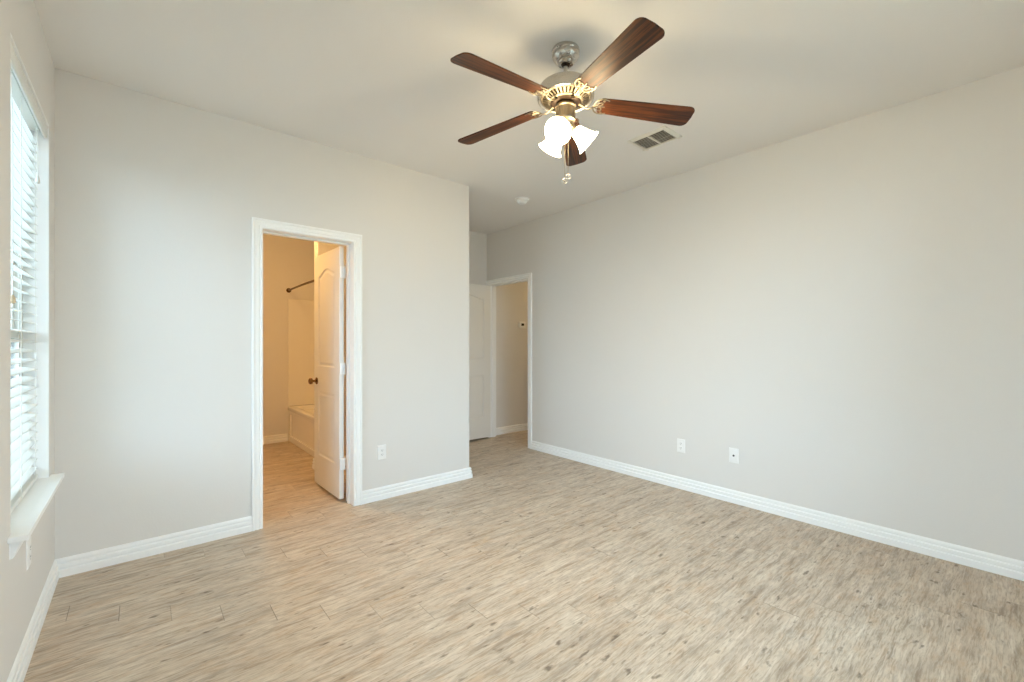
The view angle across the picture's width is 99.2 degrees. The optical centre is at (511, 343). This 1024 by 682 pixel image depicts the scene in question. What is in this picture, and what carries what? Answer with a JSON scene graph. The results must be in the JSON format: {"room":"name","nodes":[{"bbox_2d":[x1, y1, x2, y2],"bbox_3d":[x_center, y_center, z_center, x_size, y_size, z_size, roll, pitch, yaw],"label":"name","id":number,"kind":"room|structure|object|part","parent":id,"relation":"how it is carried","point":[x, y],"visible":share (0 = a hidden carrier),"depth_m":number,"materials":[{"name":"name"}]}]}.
{"room":"empty bedroom","nodes":[
{"label":"empty bedroom","id":0,"kind":"room"},
{"bbox_2d":[0,0,54,681],"bbox_3d":[-1.290,-0.113,0.868,0.140,2.740,4.035,0,0,-41],"label":"wall","id":1,"kind":"structure","parent":0,"point":[21,589],"depth_m":1.62,"materials":[{"name":"white paint"}]},
{"bbox_2d":[26,536,30,570],"bbox_3d":[-1.972,0.852,1.781,0.008,0.116,0.073,0,0,-41],"label":"wall outlet","id":2,"kind":"object","parent":1,"relation":"attached to","point":[28,542],"visible":0.98,"depth_m":1.76,"materials":[{"name":"white plastic"}]},
{"bbox_2d":[7,32,64,559],"bbox_3d":[-2.087,-0.175,1.842,0.188,1.862,0.972,0,0,-41],"label":"window","id":3,"kind":"structure","parent":1,"relation":"in","point":[25,517],"depth_m":2.16,"materials":[{"name":"white plastic"}]},
{"bbox_3d":[-2.147,-0.547,1.791,0.018,1.048,0.800,0,0,-40],"label":"sash","id":4,"kind":"part","parent":3,"relation":"part of","materials":[{"name":"white plastic"}]},
{"bbox_3d":[-2.132,0.286,1.803,0.004,0.639,0.748,0,0,-40],"label":"pane","id":5,"kind":"part","parent":3,"relation":"part of","materials":[{"name":"clear glass"}]},
{"bbox_3d":[-2.132,0.286,1.803,0.018,0.699,0.800,0,0,-40],"label":"sash","id":6,"kind":"part","parent":3,"relation":"part of","materials":[{"name":"white plastic"}]},
{"bbox_3d":[-2.140,-0.217,1.797,0.050,1.775,0.868,0,0,-40],"label":"frame","id":7,"kind":"part","parent":3,"relation":"part of","materials":[{"name":"white plastic"}]},
{"bbox_2d":[11,44,47,512],"bbox_3d":[-2.090,-0.214,1.839,0.087,1.760,0.842,0,0,-41],"label":"window blind","id":8,"kind":"object","parent":3,"relation":"attached to","point":[26,115],"visible":0.74,"depth_m":1.92,"materials":[{"name":"white plastic"}]},
{"bbox_3d":[-1.910,-0.609,1.665,0.007,0.842,0.002,0,0,-40],"label":"lift cord","id":9,"kind":"part","parent":8,"relation":"part of","materials":[{"name":"white plastic"}]},
{"bbox_3d":[-2.339,-0.201,2.066,0.003,1.708,0.002,0,0,-40],"label":"ladder cord","id":10,"kind":"part","parent":8,"relation":"part of","materials":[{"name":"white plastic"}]},
{"bbox_3d":[-2.080,-0.201,1.848,0.003,1.708,0.002,0,0,-40],"label":"ladder cord","id":11,"kind":"part","parent":8,"relation":"part of","materials":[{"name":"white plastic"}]},
{"bbox_3d":[-2.101,0.656,1.830,0.052,0.020,0.842,0,0,-40],"label":"rail","id":12,"kind":"part","parent":8,"relation":"part of","materials":[{"name":"white plastic"}]},
{"bbox_3d":[-2.096,-1.075,1.834,0.052,0.039,0.836,0,0,-40],"label":"head rail","id":13,"kind":"part","parent":8,"relation":"part of","materials":[{"name":"white plastic"}]},
{"bbox_3d":[-2.297,-0.201,2.102,0.003,1.708,0.002,0,0,-40],"label":"ladder cord","id":14,"kind":"part","parent":8,"relation":"part of","materials":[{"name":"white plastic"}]},
{"bbox_3d":[-2.270,-0.917,2.085,0.004,0.225,0.002,0,0,-40],"label":"tilt cord","id":15,"kind":"part","parent":8,"relation":"part of","materials":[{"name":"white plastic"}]},
{"bbox_3d":[-2.068,0.680,1.858,0.138,0.020,0.972,0,0,-40],"label":"sill","id":16,"kind":"part","parent":3,"relation":"part of","materials":[{"name":"white paint"}]},
{"bbox_2d":[7,516,251,681],"bbox_3d":[-0.886,1.207,1.212,0.921,0.100,3.755,0,0,-41],"label":"baseboard","id":17,"kind":"structure","parent":1,"relation":"attached to","point":[92,560],"depth_m":2.46,"materials":[{"name":"white paint"}]},
{"bbox_2d":[55,68,468,558],"bbox_3d":[-1.471,-0.113,3.274,2.709,2.740,0.140,0,0,-41],"label":"wall","id":18,"kind":"structure","parent":0,"point":[157,199],"depth_m":2.73,"materials":[{"name":"white paint"}]},
{"bbox_2d":[252,217,361,530],"bbox_3d":[-1.515,0.202,3.237,0.752,2.111,0.180,0,0,-41],"label":"door frame","id":19,"kind":"structure","parent":18,"relation":"attached to","point":[258,224],"depth_m":3.31,"materials":[{"name":"white paint"}]},
{"bbox_2d":[308,246,345,498],"bbox_3d":[-1.553,0.229,3.696,0.175,2.012,0.631,0,0,-42],"label":"door","id":20,"kind":"structure","parent":18,"relation":"in","point":[329,268],"depth_m":3.65,"materials":[{"name":"white paint"}]},
{"bbox_3d":[-1.759,0.327,3.848,0.070,0.062,0.062,0,0,-42],"label":"knob","id":21,"kind":"part","parent":20,"relation":"part of","materials":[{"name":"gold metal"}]},
{"bbox_2d":[377,444,385,459],"bbox_3d":[-1.054,0.877,3.533,0.073,0.116,0.008,0,0,-41],"label":"wall outlet","id":22,"kind":"object","parent":18,"relation":"attached to","point":[381,449],"visible":1,"depth_m":3.53,"materials":[{"name":"white plastic"}]},
{"bbox_2d":[362,467,472,503],"bbox_3d":[-1.213,1.207,4.274,1.054,0.100,1.362,0,0,-41],"label":"baseboard","id":23,"kind":"structure","parent":18,"relation":"attached to","point":[384,492],"depth_m":3.71,"materials":[{"name":"white paint"}]},
{"bbox_2d":[263,234,313,440],"bbox_3d":[-3.098,-0.113,5.561,2.212,2.740,0.120,0,0,-41],"label":"wall","id":24,"kind":"structure","parent":0,"point":[288,262],"depth_m":5.58,"materials":[{"name":"white paint"}]},
{"bbox_2d":[263,433,287,444],"bbox_3d":[-3.397,1.207,5.214,1.305,0.100,0.018,0,0,-41],"label":"baseboard","id":25,"kind":"structure","parent":24,"relation":"attached to","point":[278,438],"depth_m":5.54,"materials":[{"name":"white paint"}]},
{"bbox_2d":[286,280,313,292],"bbox_3d":[-2.406,-0.695,5.080,0.060,0.060,1.506,0,0,-41],"label":"shower rod","id":26,"kind":"object","parent":24,"relation":"attached to","point":[288,290],"visible":0.59,"depth_m":5.20,"materials":[{"name":"brown metal"}]},
{"bbox_2d":[314,241,345,455],"bbox_3d":[-1.630,-0.113,4.677,0.907,2.740,0.110,0,0,-41],"label":"wall","id":27,"kind":"structure","parent":0,"point":[320,248],"depth_m":4.52,"materials":[{"name":"white paint"}]},
{"bbox_2d":[469,231,527,427],"bbox_3d":[0.116,-0.113,6.379,3.738,2.740,0.110,0,0,-41],"label":"wall","id":28,"kind":"structure","parent":0,"point":[511,299],"depth_m":6.16,"materials":[{"name":"white paint"}]},
{"bbox_2d":[469,283,490,439],"bbox_3d":[-0.573,0.229,5.598,0.758,2.012,0.175,0,0,-41],"label":"door","id":29,"kind":"structure","parent":28,"relation":"in","point":[479,295],"depth_m":5.70,"materials":[{"name":"white paint"}]},
{"bbox_2d":[496,423,527,434],"bbox_3d":[0.621,1.207,6.726,2.320,0.100,0.018,0,0,-41],"label":"baseboard","id":30,"kind":"structure","parent":28,"relation":"attached to","point":[519,427],"depth_m":6.19,"materials":[{"name":"white paint"}]},
{"bbox_2d":[519,321,525,327],"bbox_3d":[0.148,-0.276,6.317,0.124,0.096,0.026,0,0,-41],"label":"thermostat","id":31,"kind":"object","parent":28,"relation":"attached to","point":[521,324],"visible":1,"depth_m":6.30,"materials":[{"name":"white plastic"}]},
{"bbox_2d":[23,430,1023,681],"bbox_3d":[0.257,1.317,4.020,6.587,0.120,6.820,0,0,-41],"label":"floor","id":32,"kind":"structure","parent":0,"point":[535,566],"depth_m":2.15,"materials":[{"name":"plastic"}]},
{"bbox_2d":[288,404,313,456],"bbox_3d":[-2.114,1.031,5.329,0.792,0.452,1.506,0,0,-41],"label":"bathtub","id":33,"kind":"object","parent":32,"relation":"on","point":[301,417],"visible":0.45,"depth_m":5.27,"materials":[{"name":"white plastic"}]},
{"bbox_2d":[288,404,313,421],"bbox_3d":[-2.114,0.989,5.329,0.792,0.367,1.506,0,0,-40],"label":"basin","id":34,"kind":"object","parent":33,"relation":"in","point":[299,413],"depth_m":5.43,"materials":[{"name":"white plastic"}]},
{"bbox_2d":[34,0,1023,234],"bbox_3d":[0.257,-1.543,4.020,6.587,0.120,6.820,0,0,-41],"label":"ceiling","id":35,"kind":"structure","parent":0,"point":[374,79],"depth_m":2.33,"materials":[{"name":"white paint"}]},
{"bbox_2d":[515,197,528,204],"bbox_3d":[0.103,-1.456,4.459,0.148,0.054,0.148,0,0,-41],"label":"smoke detector","id":36,"kind":"object","parent":35,"relation":"attached to","point":[520,200],"visible":1,"depth_m":4.42,"materials":[{"name":"white plastic"}]},
{"bbox_2d":[450,17,694,183],"bbox_3d":[0.321,-1.145,2.202,1.212,0.676,1.269,0,0,-5],"label":"ceiling fan","id":37,"kind":"object","parent":35,"relation":"hanging from","point":[563,94],"visible":1,"depth_m":2.14,"materials":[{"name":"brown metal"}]},
{"bbox_3d":[-0.082,-1.190,2.413,0.491,0.033,0.132,-5,-3,31],"label":"blade","id":38,"kind":"part","parent":37,"relation":"part of","materials":[{"name":"brown wood"}]},
{"bbox_3d":[-0.043,-1.190,1.930,0.491,0.033,0.132,-6,4,-40],"label":"blade","id":39,"kind":"part","parent":37,"relation":"part of","materials":[{"name":"brown wood"}]},
{"bbox_3d":[0.213,-1.035,2.291,0.129,0.130,0.121,0,0,23],"label":"lamp shade","id":40,"kind":"part","parent":37,"relation":"part of","materials":[{"name":"white glass"}]},
{"bbox_3d":[0.233,-1.035,2.099,0.130,0.130,0.125,0,0,-40],"label":"lamp shade","id":41,"kind":"part","parent":37,"relation":"part of","materials":[{"name":"white glass"}]},
{"bbox_3d":[0.237,-1.051,2.118,0.067,0.067,0.051,0,0,-40],"label":"bulb","id":42,"kind":"part","parent":37,"relation":"part of","materials":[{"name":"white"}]},
{"bbox_2d":[558,120,566,128],"bbox_3d":[0.254,-1.089,2.156,0.055,0.055,0.047,0,0,-40],"label":"socket","id":43,"kind":"object","parent":37,"relation":"attached to","point":[564,123],"depth_m":2.14,"materials":[{"name":"metal"}]},
{"bbox_2d":[541,85,590,111],"bbox_3d":[0.270,-1.228,2.198,0.252,0.030,0.252,0,0,-40],"label":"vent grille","id":44,"kind":"object","parent":37,"relation":"attached to","point":[559,93],"depth_m":2.14,"materials":[{"name":"gold metal"}]},
{"bbox_2d":[571,123,577,132],"bbox_3d":[0.315,-1.089,2.201,0.054,0.055,0.050,0,0,-40],"label":"socket","id":45,"kind":"object","parent":37,"relation":"attached to","point":[574,128],"depth_m":2.18,"materials":[{"name":"metal"}]},
{"bbox_3d":[0.366,-1.190,2.599,0.132,0.033,0.491,0,-5,13],"label":"blade","id":46,"kind":"part","parent":37,"relation":"part of","materials":[{"name":"brown wood"}]},
{"bbox_3d":[0.380,-1.035,2.203,0.129,0.130,0.123,0,0,-40],"label":"lamp shade","id":47,"kind":"part","parent":37,"relation":"part of","materials":[{"name":"white glass"}]},
{"bbox_3d":[0.429,-1.190,1.817,0.132,0.033,0.491,0,5,-23],"label":"blade","id":48,"kind":"part","parent":37,"relation":"part of","materials":[{"name":"brown wood"}]},
{"bbox_3d":[0.681,-1.190,2.231,0.491,0.033,0.132,5,0,-5],"label":"blade","id":49,"kind":"part","parent":37,"relation":"part of","materials":[{"name":"brown wood"}]},
{"bbox_2d":[627,126,681,150],"bbox_3d":[1.028,-1.476,3.150,0.238,0.012,0.303,0,0,-41],"label":"ceiling vent","id":50,"kind":"object","parent":35,"relation":"in","point":[659,136],"visible":1,"depth_m":3.13,"materials":[{"name":"beige metal"}]},
{"bbox_2d":[487,66,1023,560],"bbox_3d":[1.396,-0.113,3.954,0.100,2.740,5.240,0,0,-41],"label":"wall","id":51,"kind":"structure","parent":0,"point":[839,308],"depth_m":3.00,"materials":[{"name":"white paint"}]},
{"bbox_2d":[486,273,531,448],"bbox_3d":[-0.020,0.202,5.598,0.120,2.111,0.897,0,0,-41],"label":"door frame","id":52,"kind":"structure","parent":51,"relation":"attached to","point":[492,287],"depth_m":5.76,"materials":[{"name":"white paint"}]},
{"bbox_2d":[677,438,684,452],"bbox_3d":[1.468,0.884,3.788,0.008,0.116,0.073,0,0,-41],"label":"wall outlet","id":53,"kind":"object","parent":51,"relation":"attached to","point":[680,442],"visible":1,"depth_m":3.78,"materials":[{"name":"white plastic"}]},
{"bbox_2d":[729,447,738,463],"bbox_3d":[1.752,0.883,3.449,0.016,0.116,0.073,0,0,-41],"label":"cable jack","id":54,"kind":"object","parent":51,"relation":"attached to","point":[733,452],"visible":1,"depth_m":3.44,"materials":[{"name":"white plastic"}]},
{"bbox_2d":[531,441,1023,580],"bbox_3d":[1.598,1.207,3.627,0.018,0.100,4.201,0,0,-41],"label":"baseboard","id":55,"kind":"structure","parent":51,"relation":"attached to","point":[989,562],"depth_m":2.99,"materials":[{"name":"white paint"}]},
{"bbox_3d":[-1.394,-0.113,5.184,0.110,2.740,2.665,0,0,-40],"label":"wall","id":56,"kind":"structure","parent":0,"visible":0},
{"bbox_2d":[288,299,313,405],"bbox_3d":[-2.112,0.110,5.331,0.788,1.389,1.506,0,0,-41],"label":"tub surround","id":57,"kind":"object","parent":56,"relation":"attached to","point":[300,312],"visible":0.07,"depth_m":5.73,"materials":[{"name":"white plastic"}]}
]}

